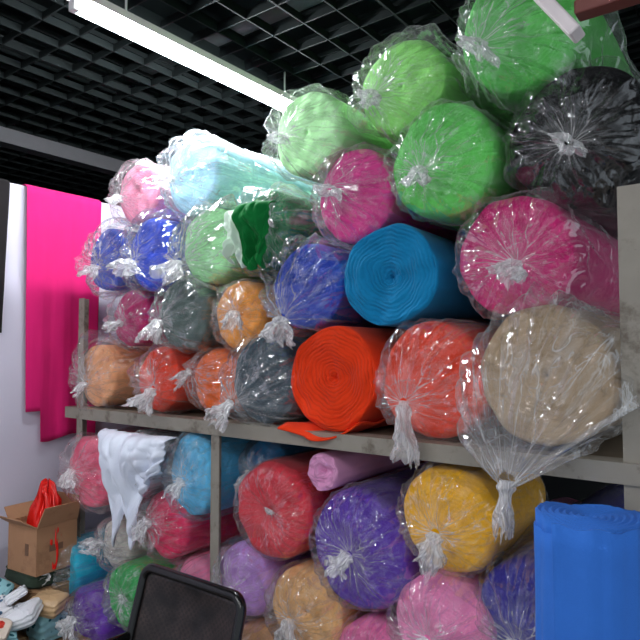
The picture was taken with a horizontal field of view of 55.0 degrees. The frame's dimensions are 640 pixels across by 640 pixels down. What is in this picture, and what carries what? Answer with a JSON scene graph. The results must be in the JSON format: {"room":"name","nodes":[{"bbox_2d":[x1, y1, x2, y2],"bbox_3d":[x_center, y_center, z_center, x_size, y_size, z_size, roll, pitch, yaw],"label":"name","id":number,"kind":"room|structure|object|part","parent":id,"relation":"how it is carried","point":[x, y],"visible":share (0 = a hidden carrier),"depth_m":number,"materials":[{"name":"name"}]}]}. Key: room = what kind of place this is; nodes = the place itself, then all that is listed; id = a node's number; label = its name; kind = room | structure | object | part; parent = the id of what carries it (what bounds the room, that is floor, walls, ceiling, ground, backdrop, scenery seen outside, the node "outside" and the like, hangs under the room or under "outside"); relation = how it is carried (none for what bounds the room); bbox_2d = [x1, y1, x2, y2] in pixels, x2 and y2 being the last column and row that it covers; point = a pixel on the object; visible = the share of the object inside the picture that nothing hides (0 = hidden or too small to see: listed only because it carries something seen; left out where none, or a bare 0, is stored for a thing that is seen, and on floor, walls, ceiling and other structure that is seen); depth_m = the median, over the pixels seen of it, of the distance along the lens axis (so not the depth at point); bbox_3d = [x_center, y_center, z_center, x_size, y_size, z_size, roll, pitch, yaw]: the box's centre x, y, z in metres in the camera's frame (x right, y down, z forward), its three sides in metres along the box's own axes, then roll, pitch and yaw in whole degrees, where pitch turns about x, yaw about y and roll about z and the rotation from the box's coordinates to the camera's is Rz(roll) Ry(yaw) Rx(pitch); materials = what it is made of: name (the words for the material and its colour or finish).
{"room":"fabric shop","nodes":[
{"label":"fabric shop","id":0,"kind":"room"},
{"bbox_2d":[0,183,153,578],"bbox_3d":[-1.968,0.480,1.786,0.060,2.216,5.900,-2,-4,37],"label":"wall","id":1,"kind":"structure","parent":0,"point":[25,461],"depth_m":2.65,"materials":[{"name":"white paint"}]},
{"bbox_2d":[0,179,9,332],"bbox_3d":[-1.500,-0.267,2.413,0.115,0.674,0.505,-2,-4,37],"label":"hanging cloth","id":2,"kind":"object","parent":1,"relation":"hanging from","point":[4,184],"visible":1,"depth_m":2.57,"materials":[{"name":"fabric"}]},
{"bbox_2d":[23,184,101,441],"bbox_3d":[-1.195,-0.023,2.807,0.112,1.124,0.360,-2,-4,37],"label":"hanging cloth","id":3,"kind":"object","parent":1,"relation":"hanging from","point":[61,226],"visible":0.85,"depth_m":2.75,"materials":[{"name":"fabric"}]},
{"bbox_2d":[0,0,474,183],"bbox_3d":[-1.870,-1.676,1.755,8.200,0.080,6.200,-2,-4,37],"label":"ceiling","id":4,"kind":"structure","parent":0,"point":[215,10],"depth_m":3.40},
{"bbox_2d":[15,0,323,127],"bbox_3d":[-0.712,-1.396,3.186,7.700,0.100,0.098,-2,-4,37],"label":"trim","id":5,"kind":"structure","parent":4,"relation":"attached to","point":[275,14],"depth_m":2.90,"materials":[{"name":"metal"}]},
{"bbox_2d":[67,0,296,111],"bbox_3d":[-0.414,-1.050,2.453,0.060,0.182,1.280,-2,-4,37],"label":"lamp","id":6,"kind":"object","parent":4,"relation":"hanging from","point":[117,19],"visible":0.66,"depth_m":2.26,"materials":[{"name":"white plastic"}]},
{"bbox_2d":[48,4,639,501],"bbox_3d":[-0.060,0.102,4.138,7.900,3.200,0.080,-2,-4,37],"label":"wall","id":7,"kind":"structure","parent":0,"point":[580,490],"depth_m":3.06,"materials":[{"name":"paint"}]},
{"bbox_2d":[0,126,135,177],"bbox_3d":[-1.824,-0.988,3.132,0.090,0.080,3.700,-2,-4,37],"label":"trim","id":8,"kind":"structure","parent":7,"relation":"attached to","point":[12,139],"depth_m":3.53,"materials":[{"name":"grey metal"}]},
{"bbox_2d":[0,25,252,142],"bbox_3d":[-2.208,-1.418,2.125,0.120,0.120,5.600,-2,-4,37],"label":"trim","id":9,"kind":"structure","parent":7,"relation":"attached to","point":[2,27],"depth_m":3.30,"materials":[{"name":"metal"}]},
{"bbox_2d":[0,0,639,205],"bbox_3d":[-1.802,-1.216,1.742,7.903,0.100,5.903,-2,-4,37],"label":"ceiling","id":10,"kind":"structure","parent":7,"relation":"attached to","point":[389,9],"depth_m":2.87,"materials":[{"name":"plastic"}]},
{"bbox_2d":[534,0,639,42],"bbox_3d":[0.622,-0.871,1.079,0.521,0.665,0.048,-2,-4,37],"label":"ceiling fitting","id":11,"kind":"object","parent":7,"relation":"hanging from","point":[584,10],"visible":1,"depth_m":1.15,"materials":[{"name":"red paint"}]},
{"bbox_3d":[-1.870,1.605,1.594,8.200,0.050,6.200,-2,-4,37],"label":"floor","id":12,"kind":"structure","parent":0,"visible":0},
{"bbox_2d":[16,629,90,639],"bbox_3d":[-1.172,1.414,2.292,0.480,0.400,0.540,-2,-4,37],"label":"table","id":13,"kind":"object","parent":12,"relation":"on","point":[21,635],"visible":0.02,"depth_m":2.36,"materials":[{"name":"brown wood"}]},
{"bbox_2d":[19,608,71,632],"bbox_3d":[-1.132,1.191,2.488,0.236,0.064,0.216,-2,-3,31],"label":"folded cloth","id":14,"kind":"object","parent":13,"relation":"on","point":[69,609],"visible":0.02,"depth_m":2.47,"materials":[{"name":"fabric"}]},
{"bbox_2d":[12,596,73,609],"bbox_3d":[-1.131,1.136,2.490,0.238,0.065,0.216,-2,-4,40],"label":"folded cloth","id":15,"kind":"object","parent":14,"relation":"on","point":[71,600],"visible":0.07,"depth_m":2.47,"materials":[{"name":"fabric"}]},
{"bbox_2d":[6,579,69,601],"bbox_3d":[-1.131,1.078,2.493,0.241,0.075,0.216,-2,-3,33],"label":"folded cloth","id":16,"kind":"object","parent":15,"relation":"on","point":[63,586],"visible":0.18,"depth_m":2.42,"materials":[{"name":"fabric"}]},
{"bbox_2d":[4,565,69,588],"bbox_3d":[-1.132,1.017,2.496,0.236,0.069,0.216,-2,-4,37],"label":"folded cloth","id":17,"kind":"object","parent":16,"relation":"on","point":[31,582],"visible":0.4,"depth_m":2.41,"materials":[{"name":"fabric"}]},
{"bbox_2d":[0,491,80,576],"bbox_3d":[-1.135,0.852,2.462,0.268,0.271,0.257,-2,-3,31],"label":"cardboard box","id":18,"kind":"object","parent":17,"relation":"on","point":[30,551],"visible":0.9,"depth_m":2.42,"materials":[{"name":"brown cardboard"}]},
{"bbox_2d":[27,478,61,569],"bbox_3d":[-1.107,0.808,2.474,0.176,0.344,0.133,-2,-4,37],"label":"bag","id":19,"kind":"object","parent":18,"relation":"in","point":[47,496],"visible":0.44,"depth_m":2.44,"materials":[{"name":"red plastic"}]},
{"bbox_3d":[-1.092,0.730,2.440,0.066,0.100,0.023,-2,-4,37],"label":"handle","id":20,"kind":"part","parent":19,"relation":"part of","materials":[{"name":"red plastic"}]},
{"bbox_2d":[26,610,67,639],"bbox_3d":[-1.040,1.157,2.345,0.105,0.113,0.125,-2,-3,31],"label":"packet","id":21,"kind":"object","parent":13,"relation":"on","point":[43,628],"visible":0.63,"depth_m":2.30,"materials":[{"name":"teal fabric"}]},
{"bbox_2d":[30,589,69,618],"bbox_3d":[-1.029,1.077,2.340,0.116,0.079,0.115,0,-3,9],"label":"packet","id":22,"kind":"object","parent":21,"relation":"on","point":[54,602],"visible":0.83,"depth_m":2.31,"materials":[{"name":"beige fabric"}]},
{"bbox_3d":[-1.090,1.167,2.131,0.126,0.071,0.145,-1,-3,26],"label":"packet","id":23,"kind":"object","parent":13,"relation":"on","visible":0},
{"bbox_2d":[0,617,12,639],"bbox_3d":[-1.130,1.067,2.116,0.119,0.082,0.093,1,-3,-14],"label":"packet","id":24,"kind":"object","parent":23,"relation":"on","point":[6,624],"visible":1,"depth_m":2.12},
{"bbox_2d":[6,631,17,639],"bbox_3d":[-1.149,1.112,2.180,0.124,0.084,0.156,2,-3,-35],"label":"packet","id":25,"kind":"object","parent":23,"relation":"on","point":[12,635],"visible":0.33,"depth_m":2.15,"materials":[{"name":"teal plastic"}]},
{"bbox_2d":[0,594,13,617],"bbox_3d":[-1.205,1.070,2.263,0.122,0.086,0.168,3,-4,-42],"label":"packet","id":26,"kind":"object","parent":25,"relation":"on","point":[4,609],"visible":0.58,"depth_m":2.23,"materials":[{"name":"white plastic"}]},
{"bbox_2d":[0,577,14,594],"bbox_3d":[-1.240,1.028,2.341,0.127,0.085,0.086,-1,-3,15],"label":"packet","id":27,"kind":"object","parent":26,"relation":"on","point":[6,587],"visible":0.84,"depth_m":2.34,"materials":[{"name":"teal fabric"}]},
{"bbox_2d":[3,585,27,605],"bbox_3d":[-1.137,1.031,2.302,0.083,0.089,0.137,1,-3,-25],"label":"packet","id":28,"kind":"object","parent":26,"relation":"on","point":[21,591],"visible":1,"depth_m":2.25,"materials":[{"name":"white fabric"}]},
{"bbox_2d":[2,597,43,630],"bbox_3d":[-1.081,1.073,2.232,0.129,0.092,0.125,0,-3,-3],"label":"packet","id":29,"kind":"object","parent":25,"relation":"on","point":[25,614],"visible":0.79,"depth_m":2.20,"materials":[{"name":"white fabric"}]},
{"bbox_2d":[106,563,246,639],"bbox_3d":[-0.512,1.137,1.479,0.480,0.875,0.544,-2,-4,37],"label":"chair","id":30,"kind":"object","parent":12,"relation":"on","point":[168,604],"visible":1,"depth_m":1.72,"materials":[{"name":"black metal"}]},
{"bbox_3d":[-0.694,1.009,1.604,0.049,0.243,0.434,-2,-4,39],"label":"armrest","id":31,"kind":"part","parent":30,"relation":"part of","materials":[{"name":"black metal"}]},
{"bbox_3d":[-0.387,0.932,1.654,0.388,0.398,0.130,-2,-4,37],"label":"backrest","id":32,"kind":"part","parent":30,"relation":"part of","materials":[{"name":"black fabric"}]},
{"bbox_2d":[65,183,639,583],"bbox_3d":[0.145,0.688,2.405,2.246,1.860,1.145,-2,-4,37],"label":"storage rack","id":33,"kind":"object","parent":12,"relation":"on","point":[616,460],"visible":0.42,"depth_m":1.58,"materials":[{"name":"metal"}]},
{"bbox_3d":[-1.000,0.768,2.592,0.040,1.720,0.045,-2,-4,37],"label":"post","id":34,"kind":"part","parent":33,"relation":"part of","materials":[{"name":"metal"}]},
{"bbox_2d":[55,577,127,639],"bbox_3d":[-0.613,1.175,2.712,0.271,0.274,1.195,-2,-4,39],"label":"roll","id":35,"kind":"object","parent":33,"relation":"on","point":[93,617],"visible":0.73,"depth_m":2.33,"materials":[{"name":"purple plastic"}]},
{"bbox_2d":[78,510,157,568],"bbox_3d":[-0.558,0.916,2.824,0.271,0.238,1.212,-2,-3,37],"label":"roll","id":36,"kind":"object","parent":35,"relation":"on","point":[117,555],"visible":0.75,"depth_m":2.45,"materials":[{"name":"fabric"}]},
{"bbox_2d":[57,428,176,507],"bbox_3d":[-0.686,0.639,2.896,0.370,0.332,1.180,-2,-3,36],"label":"roll","id":37,"kind":"object","parent":36,"relation":"on","point":[84,470],"visible":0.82,"depth_m":2.51,"materials":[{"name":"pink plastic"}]},
{"bbox_2d":[70,345,166,405],"bbox_3d":[-0.650,0.241,2.941,0.400,0.374,1.178,-2,-4,38],"label":"roll","id":38,"kind":"object","parent":33,"relation":"on","point":[111,374],"visible":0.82,"depth_m":2.57,"materials":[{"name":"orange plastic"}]},
{"bbox_2d":[102,290,174,346],"bbox_3d":[-0.490,0.009,2.855,0.299,0.281,1.195,-2,-4,38],"label":"roll","id":39,"kind":"object","parent":38,"relation":"on","point":[135,310],"visible":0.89,"depth_m":2.48,"materials":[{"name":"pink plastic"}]},
{"bbox_2d":[77,217,148,297],"bbox_3d":[-0.625,-0.241,2.937,0.384,0.358,1.201,-2,-4,38],"label":"roll","id":40,"kind":"object","parent":39,"relation":"on","point":[111,245],"visible":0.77,"depth_m":2.57,"materials":[{"name":"fabric"}]},
{"bbox_2d":[106,218,194,295],"bbox_3d":[-0.397,-0.246,2.737,0.351,0.362,1.245,-2,-4,38],"label":"roll","id":41,"kind":"object","parent":39,"relation":"on","point":[154,236],"visible":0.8,"depth_m":2.38,"materials":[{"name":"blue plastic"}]},
{"bbox_2d":[107,162,195,224],"bbox_3d":[-0.452,-0.494,2.829,0.301,0.293,1.185,-2,-4,37],"label":"roll","id":42,"kind":"object","parent":41,"relation":"on","point":[141,200],"visible":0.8,"depth_m":2.46,"materials":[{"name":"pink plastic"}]},
{"bbox_2d":[121,347,213,413],"bbox_3d":[-0.350,0.240,2.696,0.301,0.327,1.215,-2,-4,39],"label":"roll","id":43,"kind":"object","parent":33,"relation":"on","point":[162,364],"visible":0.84,"depth_m":2.33,"materials":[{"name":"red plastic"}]},
{"bbox_2d":[135,277,234,349],"bbox_3d":[-0.248,-0.006,2.624,0.308,0.301,1.229,-2,-3,37],"label":"roll","id":44,"kind":"object","parent":43,"relation":"on","point":[188,313],"visible":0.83,"depth_m":2.26,"materials":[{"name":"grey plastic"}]},
{"bbox_2d":[149,196,277,288],"bbox_3d":[-0.154,-0.245,2.575,0.401,0.383,1.248,-2,-3,37],"label":"roll","id":45,"kind":"object","parent":44,"relation":"on","point":[205,235],"visible":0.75,"depth_m":2.24,"materials":[{"name":"fabric"}]},
{"bbox_2d":[151,132,321,218],"bbox_3d":[-0.156,-0.522,2.717,0.352,0.339,1.413,-2,-3,36],"label":"roll","id":46,"kind":"object","parent":45,"relation":"on","point":[204,171],"visible":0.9,"depth_m":2.29,"materials":[{"name":"fabric"}]},
{"bbox_2d":[169,348,244,413],"bbox_3d":[-0.104,0.240,2.584,0.257,0.260,1.196,-2,-4,38],"label":"roll","id":47,"kind":"object","parent":33,"relation":"on","point":[216,369],"visible":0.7,"depth_m":2.22,"materials":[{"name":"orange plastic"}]},
{"bbox_3d":[-0.343,0.995,2.082,0.040,1.215,0.045,-2,-4,37],"label":"post","id":48,"kind":"part","parent":33,"relation":"part of","materials":[{"name":"metal"}]},
{"bbox_2d":[244,614,261,624],"bbox_3d":[-0.100,1.193,2.535,0.284,0.280,1.195,-2,-4,38],"label":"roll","id":49,"kind":"object","parent":33,"relation":"on","point":[248,618],"visible":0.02,"depth_m":2.22,"materials":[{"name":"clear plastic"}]},
{"bbox_2d":[180,537,248,584],"bbox_3d":[-0.180,0.974,2.574,0.237,0.227,1.190,-2,-4,38],"label":"roll","id":50,"kind":"object","parent":49,"relation":"on","point":[198,565],"visible":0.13,"depth_m":2.21,"materials":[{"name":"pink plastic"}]},
{"bbox_2d":[131,488,246,558],"bbox_3d":[-0.337,0.769,2.549,0.305,0.307,1.053,-2,-4,38],"label":"roll","id":51,"kind":"object","parent":50,"relation":"on","point":[174,532],"visible":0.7,"depth_m":2.25,"materials":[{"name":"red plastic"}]},
{"bbox_2d":[98,428,189,549],"bbox_3d":[-0.384,0.648,2.662,0.440,0.434,1.178,-2,-4,37],"label":"cloth","id":52,"kind":"object","parent":51,"relation":"on","point":[134,466],"visible":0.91,"depth_m":2.24,"materials":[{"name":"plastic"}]},
{"bbox_2d":[162,432,258,515],"bbox_3d":[-0.165,0.565,2.548,0.276,0.332,1.166,-2,-4,39],"label":"roll","id":53,"kind":"object","parent":51,"relation":"on","point":[191,466],"visible":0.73,"depth_m":2.18,"materials":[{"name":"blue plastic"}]},
{"bbox_2d":[204,336,308,432],"bbox_3d":[0.082,0.219,2.371,0.350,0.356,1.213,-2,-4,37],"label":"roll","id":54,"kind":"object","parent":33,"relation":"on","point":[262,383],"visible":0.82,"depth_m":2.01,"materials":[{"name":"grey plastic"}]},
{"bbox_2d":[217,281,319,348],"bbox_3d":[-0.006,0.004,2.486,0.276,0.270,1.196,-2,-4,37],"label":"roll","id":55,"kind":"object","parent":54,"relation":"on","point":[244,309],"visible":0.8,"depth_m":2.12,"materials":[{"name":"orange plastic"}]},
{"bbox_2d":[222,191,353,272],"bbox_3d":[0.070,-0.280,2.418,0.342,0.342,1.249,-2,-4,37],"label":"roll","id":56,"kind":"object","parent":55,"relation":"on","point":[263,232],"visible":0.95,"depth_m":2.02,"materials":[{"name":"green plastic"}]},
{"bbox_2d":[242,609,286,639],"bbox_3d":[0.064,1.123,2.370,0.261,0.265,1.164,-2,-3,36],"label":"roll","id":57,"kind":"object","parent":33,"relation":"on","point":[263,627],"visible":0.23,"depth_m":2.01,"materials":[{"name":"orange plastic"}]},
{"bbox_2d":[220,539,317,615],"bbox_3d":[0.018,0.878,2.385,0.273,0.267,1.215,-2,-4,39],"label":"roll","id":58,"kind":"object","parent":57,"relation":"on","point":[244,569],"visible":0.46,"depth_m":2.02,"materials":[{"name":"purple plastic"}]},
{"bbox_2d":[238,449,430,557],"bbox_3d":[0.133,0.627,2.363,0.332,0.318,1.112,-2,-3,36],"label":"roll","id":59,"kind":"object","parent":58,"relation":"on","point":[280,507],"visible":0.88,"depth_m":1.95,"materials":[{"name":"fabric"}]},
{"bbox_2d":[233,441,323,489],"bbox_3d":[0.076,0.536,2.527,0.224,0.219,1.186,-2,-3,36],"label":"roll","id":60,"kind":"object","parent":59,"relation":"on","point":[262,451],"visible":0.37,"depth_m":2.16,"materials":[{"name":"blue fabric"}]},
{"bbox_2d":[277,326,407,441],"bbox_3d":[0.319,0.204,2.225,0.315,0.339,1.118,-2,-3,36],"label":"roll","id":61,"kind":"object","parent":33,"relation":"on","point":[338,376],"visible":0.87,"depth_m":1.82,"materials":[{"name":"orange fabric"}]},
{"bbox_2d":[258,244,409,347],"bbox_3d":[0.222,-0.074,2.288,0.385,0.372,1.207,-2,-3,36],"label":"roll","id":62,"kind":"object","parent":61,"relation":"on","point":[309,287],"visible":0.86,"depth_m":1.91,"materials":[{"name":"blue fabric"}]},
{"bbox_2d":[384,318,501,468],"bbox_3d":[0.576,0.202,1.999,0.361,0.408,1.206,-2,-4,39],"label":"roll","id":63,"kind":"object","parent":33,"relation":"on","point":[426,389],"visible":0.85,"depth_m":1.64,"materials":[{"name":"red fabric"}]},
{"bbox_2d":[344,223,508,326],"bbox_3d":[0.496,-0.108,2.156,0.306,0.291,1.058,-2,-3,36],"label":"roll","id":64,"kind":"object","parent":63,"relation":"on","point":[397,274],"visible":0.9,"depth_m":1.75,"materials":[{"name":"blue fabric"}]},
{"bbox_2d":[313,149,467,249],"bbox_3d":[0.421,-0.353,2.256,0.343,0.339,1.273,-2,-4,39],"label":"roll","id":65,"kind":"object","parent":64,"relation":"on","point":[359,193],"visible":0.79,"depth_m":1.84,"materials":[{"name":"pink fabric"}]},
{"bbox_2d":[267,91,401,184],"bbox_3d":[0.249,-0.579,2.335,0.359,0.308,1.239,-2,-4,38],"label":"roll","id":66,"kind":"object","parent":65,"relation":"on","point":[315,129],"visible":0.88,"depth_m":1.95,"materials":[{"name":"green fabric"}]},
{"bbox_2d":[462,289,637,541],"bbox_3d":[0.808,0.223,1.802,0.445,0.601,1.203,-2,-4,37],"label":"roll","id":67,"kind":"object","parent":33,"relation":"on","point":[551,373],"visible":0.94,"depth_m":1.44,"materials":[{"name":"fabric"}]},
{"bbox_2d":[460,191,619,319],"bbox_3d":[0.784,-0.147,1.925,0.375,0.338,1.308,-2,-4,38],"label":"roll","id":68,"kind":"object","parent":67,"relation":"on","point":[519,251],"visible":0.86,"depth_m":1.53,"materials":[{"name":"pink fabric"}]},
{"bbox_2d":[393,103,544,232],"bbox_3d":[0.628,-0.406,2.056,0.345,0.346,1.264,-2,-3,37],"label":"roll","id":69,"kind":"object","parent":68,"relation":"on","point":[453,161],"visible":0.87,"depth_m":1.63,"materials":[{"name":"green fabric"}]},
{"bbox_2d":[357,40,517,142],"bbox_3d":[0.525,-0.657,2.170,0.354,0.340,1.223,-2,-4,37],"label":"roll","id":70,"kind":"object","parent":69,"relation":"on","point":[410,78],"visible":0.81,"depth_m":1.78,"materials":[{"name":"green fabric"}]},
{"bbox_2d":[509,66,639,239],"bbox_3d":[0.892,-0.418,1.841,0.375,0.363,1.330,-2,-4,38],"label":"roll","id":71,"kind":"object","parent":68,"relation":"on","point":[577,141],"visible":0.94,"depth_m":1.45,"materials":[{"name":"fabric"}]},
{"bbox_2d":[456,0,634,117],"bbox_3d":[0.773,-0.712,1.896,0.374,0.392,1.264,-2,-3,36],"label":"roll","id":72,"kind":"object","parent":71,"relation":"on","point":[514,49],"visible":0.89,"depth_m":1.53,"materials":[{"name":"green fabric"}]},
{"bbox_3d":[0.691,0.635,1.314,0.055,1.860,0.045,-2,-4,37],"label":"post","id":73,"kind":"part","parent":33,"relation":"part of","materials":[{"name":"metal"}]},
{"bbox_3d":[-0.348,1.288,2.657,0.248,0.257,1.192,-2,-4,37],"label":"roll","id":74,"kind":"object","parent":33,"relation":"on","visible":0},
{"bbox_2d":[109,535,247,626],"bbox_3d":[-0.413,1.028,2.647,0.269,0.255,1.108,-2,-3,36],"label":"roll","id":75,"kind":"object","parent":74,"relation":"on","point":[124,579],"visible":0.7,"depth_m":2.28,"materials":[{"name":"green fabric"}]},
{"bbox_3d":[0.530,1.267,2.053,0.279,0.283,1.194,-2,-3,36],"label":"roll","id":76,"kind":"object","parent":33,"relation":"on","visible":0},
{"bbox_2d":[339,603,402,639],"bbox_3d":[0.439,0.998,2.086,0.307,0.302,1.174,-2,-4,38],"label":"roll","id":77,"kind":"object","parent":76,"relation":"on","point":[377,624],"visible":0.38,"depth_m":1.75,"materials":[{"name":"pink fabric"}]},
{"bbox_2d":[315,461,442,608],"bbox_3d":[0.390,0.669,2.127,0.369,0.365,1.176,-2,-4,37],"label":"roll","id":78,"kind":"object","parent":77,"relation":"on","point":[366,550],"visible":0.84,"depth_m":1.74,"materials":[{"name":"purple fabric"}]},
{"bbox_2d":[308,450,422,490],"bbox_3d":[0.208,0.469,2.113,0.112,0.112,0.710,-2,-3,36],"label":"roll","id":79,"kind":"object","parent":78,"relation":"on","point":[328,470],"visible":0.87,"depth_m":1.86,"materials":[{"name":"pink fabric"}]},
{"bbox_2d":[396,497,581,639],"bbox_3d":[0.608,0.814,1.949,0.333,0.313,1.168,-2,-4,39],"label":"roll","id":80,"kind":"object","parent":77,"relation":"on","point":[443,605],"visible":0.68,"depth_m":1.59,"materials":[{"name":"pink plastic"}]},
{"bbox_2d":[404,463,545,576],"bbox_3d":[0.408,0.516,1.692,0.303,0.306,0.494,-2,-3,36],"label":"roll","id":81,"kind":"object","parent":80,"relation":"on","point":[449,508],"visible":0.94,"depth_m":1.58,"materials":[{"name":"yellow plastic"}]},
{"bbox_3d":[0.804,1.249,1.846,0.286,0.297,1.192,-2,-4,38],"label":"roll","id":82,"kind":"object","parent":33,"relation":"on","visible":0},
{"bbox_3d":[0.744,1.041,1.912,0.183,0.185,1.177,-2,-4,38],"label":"roll","id":83,"kind":"object","parent":82,"relation":"on","visible":0},
{"bbox_2d":[481,484,623,639],"bbox_3d":[0.794,0.735,1.834,0.359,0.336,1.177,-2,-4,37],"label":"roll","id":84,"kind":"object","parent":83,"relation":"on","point":[508,590],"visible":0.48,"depth_m":1.50,"materials":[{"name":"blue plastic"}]},
{"bbox_3d":[-0.765,1.275,2.858,0.266,0.275,1.219,-2,-4,38],"label":"roll","id":85,"kind":"object","parent":33,"relation":"on","visible":0},
{"bbox_2d":[40,528,117,596],"bbox_3d":[-0.768,1.034,2.861,0.250,0.254,1.196,-2,-4,39],"label":"roll","id":86,"kind":"object","parent":85,"relation":"on","point":[85,569],"visible":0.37,"depth_m":2.49,"materials":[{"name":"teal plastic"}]},
{"bbox_3d":[0.305,1.251,2.231,0.272,0.276,1.183,-2,-4,38],"label":"roll","id":87,"kind":"object","parent":33,"relation":"on","visible":0},
{"bbox_2d":[273,556,372,639],"bbox_3d":[0.235,0.914,2.239,0.322,0.296,1.187,-2,-4,38],"label":"roll","id":88,"kind":"object","parent":87,"relation":"on","point":[306,606],"visible":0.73,"depth_m":1.87,"materials":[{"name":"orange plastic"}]},
{"bbox_2d":[534,501,639,639],"bbox_3d":[0.544,0.973,1.220,0.217,1.176,0.216,-2,-4,37],"label":"roll","id":89,"kind":"object","parent":12,"relation":"on","point":[587,556],"visible":1,"depth_m":1.16,"materials":[{"name":"blue fabric"}]}
]}

